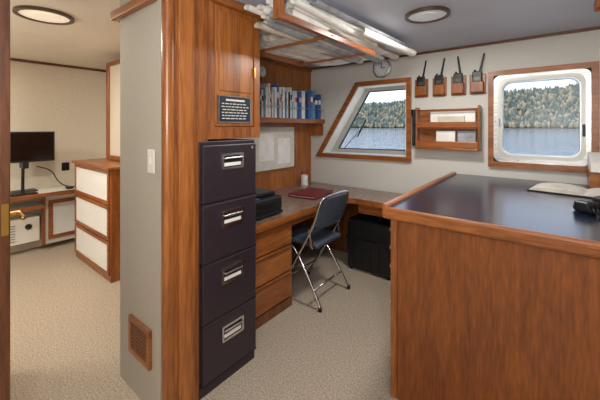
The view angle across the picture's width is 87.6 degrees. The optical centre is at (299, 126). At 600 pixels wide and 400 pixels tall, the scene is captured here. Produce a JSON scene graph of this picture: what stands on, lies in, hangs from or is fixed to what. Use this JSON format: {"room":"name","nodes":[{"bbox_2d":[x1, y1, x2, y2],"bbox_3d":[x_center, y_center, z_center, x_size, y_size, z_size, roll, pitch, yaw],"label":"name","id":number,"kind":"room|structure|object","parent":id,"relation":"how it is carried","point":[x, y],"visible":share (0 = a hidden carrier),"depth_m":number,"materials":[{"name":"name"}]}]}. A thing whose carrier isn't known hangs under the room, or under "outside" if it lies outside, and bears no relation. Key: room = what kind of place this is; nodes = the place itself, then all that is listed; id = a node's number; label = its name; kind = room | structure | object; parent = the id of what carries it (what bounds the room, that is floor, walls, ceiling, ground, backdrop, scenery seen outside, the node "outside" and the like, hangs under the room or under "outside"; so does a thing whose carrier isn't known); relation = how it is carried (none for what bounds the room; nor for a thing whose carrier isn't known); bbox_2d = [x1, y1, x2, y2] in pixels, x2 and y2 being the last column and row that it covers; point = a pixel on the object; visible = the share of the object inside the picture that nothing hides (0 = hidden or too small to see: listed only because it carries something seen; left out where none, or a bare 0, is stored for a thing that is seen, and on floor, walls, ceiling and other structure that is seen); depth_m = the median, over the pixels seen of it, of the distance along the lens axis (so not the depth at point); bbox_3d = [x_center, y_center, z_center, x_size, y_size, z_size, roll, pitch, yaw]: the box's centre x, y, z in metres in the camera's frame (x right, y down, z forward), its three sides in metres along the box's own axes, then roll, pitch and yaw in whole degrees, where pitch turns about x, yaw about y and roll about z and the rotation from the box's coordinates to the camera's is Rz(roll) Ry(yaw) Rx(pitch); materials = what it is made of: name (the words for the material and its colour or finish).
{"room":"ship's office","nodes":[
{"label":"ship's office","id":0,"kind":"room"},
{"bbox_2d":[10,213,39,246],"bbox_3d":[-3.188,1.140,3.364,0.210,0.280,0.580,0,0,39],"label":"wall heater","id":1,"kind":"object","parent":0,"point":[27,230],"depth_m":3.44,"materials":[{"name":"white metal"}]},
{"bbox_2d":[10,61,105,215],"bbox_3d":[-3.770,0.300,2.875,0.080,2.200,3.590,0,0,39],"label":"wall","id":2,"kind":"structure","parent":0,"point":[70,103],"depth_m":3.83,"materials":[{"name":"beige paint"}]},
{"bbox_2d":[10,237,74,252],"bbox_3d":[-3.731,1.365,2.844,0.020,0.070,3.590,0,0,39],"label":"baseboard","id":3,"kind":"structure","parent":2,"relation":"attached to","point":[29,245],"depth_m":3.59,"materials":[{"name":"brown wood"}]},
{"bbox_2d":[10,58,105,71],"bbox_3d":[-2.824,-0.754,2.120,2.340,0.028,3.590,0,0,39],"label":"trim","id":4,"kind":"structure","parent":2,"relation":"attached to","point":[11,59],"depth_m":3.79,"materials":[{"name":"brown wood"}]},
{"bbox_2d":[62,162,68,170],"bbox_3d":[-2.908,0.490,3.883,0.010,0.100,0.080,0,0,39],"label":"wall outlet","id":5,"kind":"object","parent":2,"relation":"attached to","point":[65,166],"depth_m":3.88,"materials":[{"name":"black plastic"}]},
{"bbox_2d":[106,59,119,160],"bbox_3d":[-1.724,-0.177,3.315,0.870,1.065,0.290,0,0,39],"label":"framed mirror","id":6,"kind":"object","parent":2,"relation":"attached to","point":[113,67],"visible":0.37,"depth_m":3.38,"materials":[{"name":"brown wood"}]},
{"bbox_2d":[10,0,119,69],"bbox_3d":[-2.540,-0.820,1.951,3.195,0.100,3.680,0,0,39],"label":"ceiling","id":7,"kind":"structure","parent":0,"point":[93,40],"depth_m":2.66,"materials":[{"name":"beige paint"}]},
{"bbox_2d":[12,5,74,24],"bbox_3d":[-1.745,-0.760,2.142,0.330,0.020,0.330,0,0,39],"label":"recessed light","id":8,"kind":"object","parent":7,"relation":"in","point":[33,13],"visible":1,"depth_m":2.12,"materials":[{"name":"brown metal"}]},
{"bbox_2d":[120,0,160,399],"bbox_3d":[-0.952,0.315,1.845,0.910,2.170,0.205,0,0,39],"label":"wall","id":9,"kind":"structure","parent":0,"point":[140,31],"depth_m":1.61,"materials":[{"name":"grey paint"}]},
{"bbox_2d":[110,0,156,22],"bbox_3d":[-0.819,-0.625,1.700,0.480,0.050,0.215,0,0,39],"label":"trim","id":10,"kind":"structure","parent":9,"relation":"attached to","point":[132,6],"depth_m":1.63,"materials":[{"name":"brown wood"}]},
{"bbox_2d":[128,314,151,370],"bbox_3d":[-0.817,1.090,1.594,0.225,0.190,0.016,0,0,39],"label":"wall vent grille","id":11,"kind":"object","parent":9,"relation":"attached to","point":[139,335],"depth_m":1.58,"materials":[{"name":"brown wood"}]},
{"bbox_2d":[148,149,154,173],"bbox_3d":[-0.730,0.168,1.526,0.065,0.115,0.014,0,0,39],"label":"light switch","id":12,"kind":"object","parent":9,"relation":"attached to","point":[151,153],"visible":1,"depth_m":1.52,"materials":[{"name":"white paint"}]},
{"bbox_2d":[161,0,207,399],"bbox_3d":[-0.730,0.340,1.688,0.472,2.120,0.242,0,0,39],"label":"trim","id":13,"kind":"structure","parent":9,"relation":"attached to","point":[184,23],"depth_m":1.52,"materials":[{"name":"brown wood"}]},
{"bbox_2d":[208,0,262,138],"bbox_3d":[-0.531,-0.327,1.927,0.465,0.783,0.430,0,0,39],"label":"upper cabinet","id":14,"kind":"object","parent":9,"relation":"attached to","point":[233,38],"visible":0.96,"depth_m":1.78,"materials":[{"name":"brown wood"}]},
{"bbox_2d":[10,238,397,399],"bbox_3d":[-0.764,1.440,1.487,6.550,0.080,5.170,0,0,39],"label":"floor","id":15,"kind":"structure","parent":0,"point":[65,315],"depth_m":2.08,"materials":[{"name":"carpet"}]},
{"bbox_2d":[0,0,25,399],"bbox_3d":[-1.499,0.380,1.519,0.761,2.020,0.124,0,0,39],"label":"door","id":16,"kind":"structure","parent":15,"relation":"on","point":[5,214],"depth_m":1.30,"materials":[{"name":"brown wood"}]},
{"bbox_2d":[10,184,75,245],"bbox_3d":[-3.180,1.025,3.217,0.405,0.610,2.260,0,0,39],"label":"desk","id":17,"kind":"object","parent":15,"relation":"on","point":[56,205],"visible":0.52,"depth_m":3.61,"materials":[{"name":"white paint"}]},
{"bbox_2d":[10,191,37,196],"bbox_3d":[-3.020,0.714,3.262,0.130,0.021,0.430,0,0,39],"label":"keyboard","id":18,"kind":"object","parent":17,"relation":"on","point":[27,192],"visible":0.74,"depth_m":3.31,"materials":[{"name":"black plastic"}]},
{"bbox_2d":[10,131,54,193],"bbox_3d":[-3.047,0.387,3.449,0.294,0.674,0.490,0,0,39],"label":"computer monitor","id":19,"kind":"object","parent":17,"relation":"on","point":[25,147],"visible":0.94,"depth_m":3.40,"materials":[{"name":"black plastic"}]},
{"bbox_2d":[36,166,74,186],"bbox_3d":[-2.822,0.584,3.698,0.458,0.279,0.039,0,0,-32],"label":"cable","id":20,"kind":"object","parent":17,"relation":"on","point":[36,166],"visible":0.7,"depth_m":3.66,"materials":[{"name":"black plastic"}]},
{"bbox_2d":[71,158,119,282],"bbox_3d":[-1.906,0.880,3.294,0.990,1.040,0.570,0,0,39],"label":"dresser","id":21,"kind":"object","parent":15,"relation":"on","point":[97,181],"visible":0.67,"depth_m":2.98,"materials":[{"name":"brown wood"}]},
{"bbox_2d":[199,139,255,399],"bbox_3d":[-0.553,0.738,1.874,0.487,1.325,0.384,0,0,39],"label":"filing cabinet","id":22,"kind":"object","parent":15,"relation":"on","point":[227,167],"visible":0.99,"depth_m":1.70,"materials":[{"name":"metal"}]},
{"bbox_2d":[291,190,349,312],"bbox_3d":[0.127,0.965,2.669,0.492,0.871,0.460,0,0,39],"label":"folding chair","id":23,"kind":"object","parent":15,"relation":"on","point":[330,211],"visible":0.87,"depth_m":2.55,"materials":[{"name":"silver metal"}]},
{"bbox_2d":[255,181,402,329],"bbox_3d":[0.210,1.032,2.640,1.630,0.737,1.756,0,0,39],"label":"l-shaped desk","id":24,"kind":"object","parent":15,"relation":"on","point":[273,246],"visible":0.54,"depth_m":2.41,"materials":[{"name":"laminate"}]},
{"bbox_2d":[255,188,282,219],"bbox_3d":[-0.409,0.587,2.413,0.450,0.154,0.460,0,0,39],"label":"printer","id":25,"kind":"object","parent":24,"relation":"on","point":[268,203],"visible":0.34,"depth_m":2.38,"materials":[{"name":"black plastic"}]},
{"bbox_2d":[301,170,307,185],"bbox_3d":[0.052,0.577,3.592,0.080,0.174,0.080,0,0,39],"label":"pen holder","id":26,"kind":"object","parent":24,"relation":"on","point":[304,177],"visible":1,"depth_m":3.56,"materials":[{"name":"white paint"}]},
{"bbox_2d":[288,187,332,199],"bbox_3d":[0.111,0.649,3.072,0.300,0.030,0.380,0,0,32],"label":"leather folder","id":27,"kind":"object","parent":24,"relation":"on","point":[310,193],"visible":1,"depth_m":2.99,"materials":[{"name":"leather"}]},
{"bbox_2d":[346,213,390,279],"bbox_3d":[0.722,1.125,3.064,0.475,0.551,0.290,0,0,39],"label":"equipment case","id":28,"kind":"object","parent":15,"relation":"on","point":[369,236],"visible":0.84,"depth_m":2.96,"materials":[{"name":"black plastic"}]},
{"bbox_2d":[382,172,599,399],"bbox_3d":[1.696,0.900,1.594,2.037,1.000,1.528,0,0,39],"label":"table","id":29,"kind":"object","parent":15,"relation":"on","point":[495,282],"visible":1,"depth_m":1.39,"materials":[{"name":"brown wood"}]},
{"bbox_2d":[527,182,599,197],"bbox_3d":[1.786,0.402,1.965,0.300,0.032,0.540,0,0,-43],"label":"open logbook","id":30,"kind":"object","parent":29,"relation":"on","point":[549,187],"visible":1,"depth_m":1.98,"materials":[{"name":"white paper"}]},
{"bbox_2d":[573,196,599,215],"bbox_3d":[1.496,0.388,1.442,0.257,0.055,0.399,0,0,-8],"label":"handset","id":31,"kind":"object","parent":29,"relation":"on","point":[585,206],"visible":1,"depth_m":1.51,"materials":[{"name":"black plastic"}]},
{"bbox_2d":[587,152,599,188],"bbox_3d":[2.165,0.298,2.047,0.410,0.237,0.220,0,0,39],"label":"console","id":32,"kind":"object","parent":29,"relation":"on","point":[593,171],"visible":0.96,"depth_m":2.10,"materials":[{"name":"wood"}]},
{"bbox_2d":[256,61,310,189],"bbox_3d":[-0.560,0.315,3.025,0.050,2.170,2.170,0,0,39],"label":"wall","id":33,"kind":"structure","parent":0,"point":[298,80],"depth_m":3.58,"materials":[{"name":"brown wood"}]},
{"bbox_2d":[231,125,295,173],"bbox_3d":[-0.460,0.225,3.093,0.019,0.490,1.300,0,0,39],"label":"notice board","id":34,"kind":"object","parent":33,"relation":"attached to","point":[276,144],"visible":0.46,"depth_m":3.33,"materials":[{"name":"aluminium"},{"name":"fabric"},{"name":"paper"}]},
{"bbox_2d":[260,65,266,78],"bbox_3d":[-0.394,-0.555,3.155,0.046,0.130,0.130,0,0,39],"label":"brass barometer","id":35,"kind":"object","parent":33,"relation":"attached to","point":[263,72],"visible":0.66,"depth_m":3.15,"materials":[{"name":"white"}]},
{"bbox_2d":[260,56,311,71],"bbox_3d":[-0.527,-0.695,3.002,0.030,0.049,2.114,0,0,39],"label":"trim","id":36,"kind":"structure","parent":33,"relation":"attached to","point":[263,59],"depth_m":3.44,"materials":[{"name":"brown wood"}]},
{"bbox_2d":[260,105,324,134],"bbox_3d":[-0.312,-0.052,3.110,0.229,0.304,1.672,0,0,39],"label":"bookshelf","id":37,"kind":"object","parent":33,"relation":"attached to","point":[315,125],"visible":0.62,"depth_m":3.39,"materials":[{"name":"brown wood"}]},
{"bbox_2d":[260,83,320,118],"bbox_3d":[-0.223,-0.249,3.227,0.195,0.356,1.267,0,0,39],"label":"books","id":38,"kind":"object","parent":37,"relation":"on","point":[271,95],"visible":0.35,"depth_m":3.23,"materials":[{"name":"paper"}]},
{"bbox_2d":[235,0,599,67],"bbox_3d":[0.197,-0.770,0.719,4.090,0.100,5.170,0,0,39],"label":"ceiling","id":39,"kind":"structure","parent":0,"point":[470,22],"depth_m":2.08,"materials":[{"name":"paint"}]},
{"bbox_2d":[260,0,374,65],"bbox_3d":[-0.041,-0.625,2.157,0.715,0.189,1.080,0,0,39],"label":"rack","id":40,"kind":"object","parent":39,"relation":"attached to","point":[279,14],"visible":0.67,"depth_m":1.97,"materials":[{"name":"brown wood"}]},
{"bbox_2d":[244,0,416,65],"bbox_3d":[0.183,-0.634,2.337,0.889,0.151,1.525,0,0,39],"label":"charts","id":41,"kind":"object","parent":40,"relation":"on","point":[273,33],"visible":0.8,"depth_m":2.09,"materials":[{"name":"paper"}]},
{"bbox_2d":[405,6,450,23],"bbox_3d":[0.808,-0.710,1.990,0.270,0.020,0.270,0,0,39],"label":"recessed light","id":42,"kind":"object","parent":39,"relation":"in","point":[429,14],"visible":1,"depth_m":1.97,"materials":[{"name":"brown metal"}]},
{"bbox_2d":[311,30,599,193],"bbox_3d":[1.733,0.340,2.692,4.050,2.120,0.170,0,0,39],"label":"wall","id":43,"kind":"structure","parent":0,"point":[334,85],"depth_m":2.92,"materials":[{"name":"paint"}]},
{"bbox_2d":[316,77,411,161],"bbox_3d":[0.707,-0.068,3.514,1.149,0.845,0.235,0,0,39],"label":"window","id":44,"kind":"structure","parent":43,"relation":"in","point":[330,147],"depth_m":3.48,"materials":[{"name":"brown wood"}]},
{"bbox_2d":[373,59,391,77],"bbox_3d":[0.854,-0.610,3.257,0.200,0.200,0.042,0,0,39],"label":"wall clock","id":45,"kind":"object","parent":43,"relation":"attached to","point":[382,69],"visible":0.93,"depth_m":3.23,"materials":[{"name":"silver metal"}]},
{"bbox_2d":[411,109,414,145],"bbox_3d":[1.109,0.005,3.048,0.052,0.350,0.052,0,0,39],"label":"flashlight","id":46,"kind":"object","parent":43,"relation":"attached to","point":[412,110],"visible":0.7,"depth_m":3.04,"materials":[{"name":"black plastic"}]},
{"bbox_2d":[415,60,427,97],"bbox_3d":[1.160,-0.458,3.001,0.124,0.346,0.062,0,0,39],"label":"radio","id":47,"kind":"object","parent":43,"relation":"attached to","point":[421,84],"visible":1,"depth_m":2.98,"materials":[{"name":"brown wood"}]},
{"bbox_2d":[433,58,446,96],"bbox_3d":[1.287,-0.458,2.899,0.124,0.346,0.062,0,0,39],"label":"radio","id":48,"kind":"object","parent":43,"relation":"attached to","point":[439,82],"visible":1,"depth_m":2.88,"materials":[{"name":"brown wood"}]},
{"bbox_2d":[415,105,481,150],"bbox_3d":[1.331,0.010,2.833,0.535,0.390,0.110,0,0,39],"label":"magazine rack","id":49,"kind":"object","parent":43,"relation":"attached to","point":[425,130],"visible":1,"depth_m":2.82,"materials":[{"name":"brown wood"}]},
{"bbox_2d":[431,111,475,141],"bbox_3d":[1.363,0.025,2.805,0.370,0.329,0.055,0,0,39],"label":"papers","id":50,"kind":"object","parent":49,"relation":"in","point":[450,116],"visible":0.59,"depth_m":2.78,"materials":[{"name":"white paper"}]},
{"bbox_2d":[312,26,599,69],"bbox_3d":[1.693,-0.710,2.602,4.000,0.019,0.020,0,0,39],"label":"trim","id":51,"kind":"structure","parent":43,"relation":"attached to","point":[598,27],"depth_m":2.64,"materials":[{"name":"brown wood"}]},
{"bbox_2d":[451,56,465,95],"bbox_3d":[1.414,-0.458,2.798,0.124,0.346,0.062,0,0,39],"label":"radio","id":52,"kind":"object","parent":43,"relation":"attached to","point":[458,80],"visible":1,"depth_m":2.78,"materials":[{"name":"brown wood"}]},
{"bbox_2d":[470,53,485,94],"bbox_3d":[1.532,-0.458,2.704,0.124,0.346,0.062,0,0,39],"label":"radio","id":53,"kind":"object","parent":43,"relation":"attached to","point":[477,79],"visible":1,"depth_m":2.69,"materials":[{"name":"brown wood"}]},
{"bbox_2d":[488,61,598,172],"bbox_3d":[1.913,-0.068,2.504,0.685,0.805,0.220,0,0,39],"label":"window","id":54,"kind":"structure","parent":43,"relation":"in","point":[588,82],"depth_m":2.40,"materials":[{"name":"white plastic"}]},
{"bbox_2d":[594,0,599,11],"bbox_3d":[1.962,-0.688,1.568,0.710,0.062,0.100,0,0,39],"label":"grab rail","id":55,"kind":"object","parent":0,"point":[597,2],"depth_m":1.76,"materials":[{"name":"brown wood"}]},
{"label":"outside","id":56,"kind":"structure","parent":0,"visible":0},
{"bbox_2d":[351,82,578,128],"bbox_3d":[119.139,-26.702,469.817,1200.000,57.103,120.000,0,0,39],"label":"forested hill","id":57,"kind":"structure","parent":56,"point":[557,107],"depth_m":351.31,"materials":[{"name":"green plant"}]},
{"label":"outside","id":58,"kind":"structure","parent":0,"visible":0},
{"bbox_2d":[340,128,578,155],"bbox_3d":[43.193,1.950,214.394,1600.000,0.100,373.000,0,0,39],"label":"lake water","id":59,"kind":"structure","parent":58,"point":[560,142],"depth_m":44.05,"materials":[{"name":"blue liquid"}]}
]}

